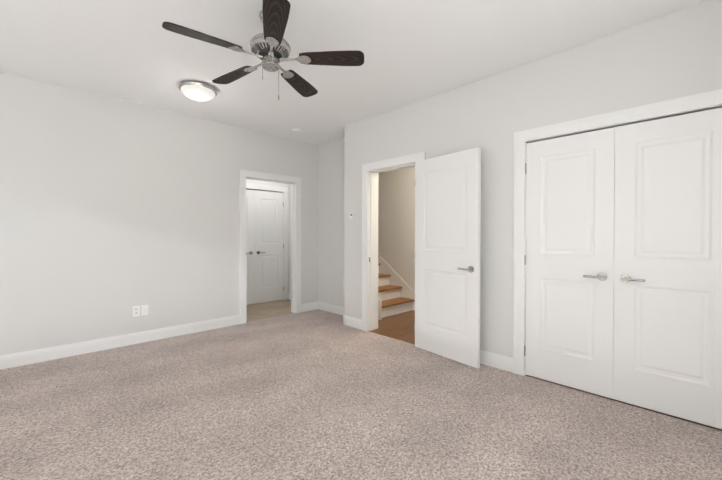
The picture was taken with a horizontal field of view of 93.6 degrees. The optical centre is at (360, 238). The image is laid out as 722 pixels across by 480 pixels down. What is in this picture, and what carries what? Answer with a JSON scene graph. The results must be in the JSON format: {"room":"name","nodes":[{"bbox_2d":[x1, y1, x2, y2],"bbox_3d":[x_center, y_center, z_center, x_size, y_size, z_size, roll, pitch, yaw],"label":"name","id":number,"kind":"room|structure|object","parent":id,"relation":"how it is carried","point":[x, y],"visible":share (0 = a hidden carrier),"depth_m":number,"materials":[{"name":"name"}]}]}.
{"room":"empty bedroom","nodes":[
{"label":"empty bedroom","id":0,"kind":"room"},
{"bbox_2d":[0,72,317,355],"bbox_3d":[-2.670,-0.165,3.836,5.720,2.735,0.120,-1,1,-45],"label":"wall","id":1,"kind":"structure","parent":0,"point":[113,211],"depth_m":3.74,"materials":[{"name":"white paint"}]},
{"bbox_2d":[0,315,239,369],"bbox_3d":[-3.120,1.143,3.312,4.025,0.128,0.014,-1,1,-45],"label":"baseboard","id":2,"kind":"structure","parent":1,"relation":"attached to","point":[12,360],"depth_m":3.67,"materials":[{"name":"white wood"}]},
{"bbox_2d":[133,306,139,316],"bbox_3d":[-2.561,0.832,3.862,0.070,0.116,0.008,-1,1,-45],"label":"electrical outlet plate","id":3,"kind":"object","parent":1,"relation":"attached to","point":[136,310],"depth_m":3.86,"materials":[{"name":"white plastic"}]},
{"bbox_2d":[141,305,147,315],"bbox_3d":[-2.500,0.832,3.923,0.070,0.116,0.007,-1,1,-45],"label":"electrical outlet plate","id":4,"kind":"object","parent":1,"relation":"attached to","point":[144,308],"depth_m":3.92,"materials":[{"name":"white plastic"}]},
{"bbox_2d":[239,169,300,323],"bbox_3d":[-1.372,0.115,5.115,1.010,2.150,0.164,-1,1,-45],"label":"trim","id":5,"kind":"structure","parent":1,"relation":"attached to","point":[295,182],"depth_m":5.37,"materials":[{"name":"white wood"}]},
{"bbox_2d":[301,301,317,311],"bbox_3d":[-0.845,1.122,5.548,0.335,0.128,0.014,-1,1,-45],"label":"baseboard","id":6,"kind":"structure","parent":1,"relation":"attached to","point":[305,307],"depth_m":5.54,"materials":[{"name":"white wood"}]},
{"bbox_2d":[246,179,287,186],"bbox_3d":[-2.104,-0.185,5.935,1.830,2.735,0.120,-1,1,-45],"label":"wall","id":7,"kind":"structure","parent":0,"point":[266,183],"depth_m":6.21,"materials":[{"name":"white paint"}]},
{"bbox_2d":[246,189,254,304],"bbox_3d":[-2.131,0.159,5.859,0.598,2.030,0.159,-1,1,-45],"label":"closet door","id":8,"kind":"structure","parent":7,"relation":"in","point":[250,291],"depth_m":6.00,"materials":[{"name":"white wood"}]},
{"bbox_2d":[254,190,283,303],"bbox_3d":[-1.704,0.155,6.279,0.598,2.030,0.159,-1,1,-45],"label":"closet door","id":9,"kind":"structure","parent":7,"relation":"in","point":[268,244],"depth_m":6.25,"materials":[{"name":"white wood"}]},
{"bbox_2d":[288,184,290,292],"bbox_3d":[-1.258,-0.189,6.430,0.070,2.735,1.600,-1,1,-45],"label":"wall","id":10,"kind":"structure","parent":0,"point":[289,238],"depth_m":6.50,"materials":[{"name":"white paint"}]},
{"bbox_2d":[318,138,343,306],"bbox_3d":[-0.284,-0.179,5.361,0.180,2.735,1.050,-1,1,-45],"label":"wall","id":11,"kind":"structure","parent":0,"point":[331,222],"depth_m":5.43,"materials":[{"name":"white paint"}]},
{"bbox_2d":[318,301,343,314],"bbox_3d":[-0.354,1.125,5.305,0.014,0.128,1.050,-1,1,-45],"label":"baseboard","id":12,"kind":"structure","parent":11,"relation":"attached to","point":[327,307],"depth_m":5.42,"materials":[{"name":"white wood"}]},
{"bbox_2d":[344,124,349,316],"bbox_3d":[0.001,-0.174,4.821,0.530,2.735,0.120,-1,1,-45],"label":"wall","id":13,"kind":"structure","parent":0,"point":[346,220],"depth_m":4.64,"materials":[{"name":"white paint"}]},
{"bbox_2d":[0,0,709,144],"bbox_3d":[-1.115,-1.575,2.968,6.740,0.100,7.320,-1,1,-45],"label":"ceiling","id":14,"kind":"structure","parent":0,"point":[134,51],"depth_m":2.69,"materials":[{"name":"white paint"}]},
{"bbox_2d":[178,81,216,100],"bbox_3d":[-1.655,-1.460,3.447,0.360,0.138,0.360,-1,1,-45],"label":"flush-mount light","id":15,"kind":"object","parent":14,"relation":"attached to","point":[197,91],"visible":1,"depth_m":3.35,"materials":[{"name":"white glass"}]},
{"bbox_2d":[162,0,363,99],"bbox_3d":[-0.654,-1.236,2.315,1.221,0.565,1.224,-1,1,-45],"label":"fan","id":16,"kind":"object","parent":14,"relation":"hanging from","point":[270,47],"visible":1,"depth_m":2.26,"materials":[{"name":"brown wood"}]},
{"bbox_2d":[292,128,301,132],"bbox_3d":[-0.908,-1.523,4.798,0.136,0.038,0.136,-1,1,-45],"label":"smoke detector","id":17,"kind":"object","parent":14,"relation":"attached to","point":[297,130],"visible":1,"depth_m":4.76,"materials":[{"name":"white plastic"}]},
{"bbox_2d":[0,299,721,479],"bbox_3d":[-1.426,1.264,2.583,5.720,0.100,7.170,-1,1,-45],"label":"floor","id":18,"kind":"structure","parent":0,"point":[317,394],"depth_m":2.29,"materials":[{"name":"beige carpet"}]},
{"bbox_2d":[378,167,414,291],"bbox_3d":[0.580,-0.185,5.979,0.120,2.735,4.820,-1,1,-45],"label":"wall","id":19,"kind":"structure","parent":0,"point":[396,219],"depth_m":5.83,"materials":[{"name":"white paint"}]},
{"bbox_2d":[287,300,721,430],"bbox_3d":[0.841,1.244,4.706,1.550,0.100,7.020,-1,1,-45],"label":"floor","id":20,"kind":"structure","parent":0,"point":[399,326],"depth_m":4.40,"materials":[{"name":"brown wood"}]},
{"bbox_2d":[378,254,414,319],"bbox_3d":[-0.397,-0.168,6.246,0.876,2.695,2.850,-1,1,-45],"label":"stairs","id":21,"kind":"structure","parent":20,"relation":"on","point":[396,293],"depth_m":5.62,"materials":[{"name":"white wood"}]},
{"bbox_2d":[350,0,721,357],"bbox_3d":[1.366,-0.159,3.183,0.180,2.735,4.130,-1,1,-45],"label":"wall","id":22,"kind":"structure","parent":0,"point":[678,54],"depth_m":3.07,"materials":[{"name":"white paint"}]},
{"bbox_2d":[342,314,361,329],"bbox_3d":[-0.113,1.132,4.560,0.014,0.128,0.379,-1,1,-45],"label":"baseboard","id":23,"kind":"structure","parent":22,"relation":"attached to","point":[348,321],"depth_m":4.55,"materials":[{"name":"white wood"}]},
{"bbox_2d":[362,151,425,330],"bbox_3d":[0.433,0.125,4.134,0.224,2.150,0.980,-1,1,-45],"label":"trim","id":24,"kind":"structure","parent":22,"relation":"attached to","point":[370,171],"depth_m":4.38,"materials":[{"name":"white wood"}]},
{"bbox_2d":[414,147,480,368],"bbox_3d":[0.844,0.181,3.432,0.159,2.030,0.794,0,1,-38],"label":"open bedroom door","id":25,"kind":"structure","parent":22,"relation":"in","point":[447,246],"depth_m":3.36,"materials":[{"name":"white wood"}]},
{"bbox_2d":[480,350,512,372],"bbox_3d":[1.041,1.143,3.387,0.014,0.128,0.950,-1,1,-45],"label":"baseboard","id":26,"kind":"structure","parent":22,"relation":"attached to","point":[494,360],"depth_m":3.15,"materials":[{"name":"white wood"}]},
{"bbox_2d":[524,127,614,398],"bbox_3d":[1.678,0.187,2.772,0.159,2.030,0.636,-1,1,-45],"label":"closet door","id":27,"kind":"structure","parent":22,"relation":"in","point":[570,195],"depth_m":2.73,"materials":[{"name":"white wood"}]},
{"bbox_2d":[513,89,721,375],"bbox_3d":[1.942,0.139,2.583,0.202,2.150,1.447,-1,1,-45],"label":"trim","id":28,"kind":"structure","parent":22,"relation":"attached to","point":[709,100],"depth_m":2.92,"materials":[{"name":"white wood"}]},
{"bbox_2d":[613,108,721,428],"bbox_3d":[2.126,0.192,2.317,0.159,2.030,0.636,-1,1,-45],"label":"closet door","id":29,"kind":"structure","parent":22,"relation":"in","point":[667,349],"depth_m":2.31,"materials":[{"name":"white wood"}]}
]}

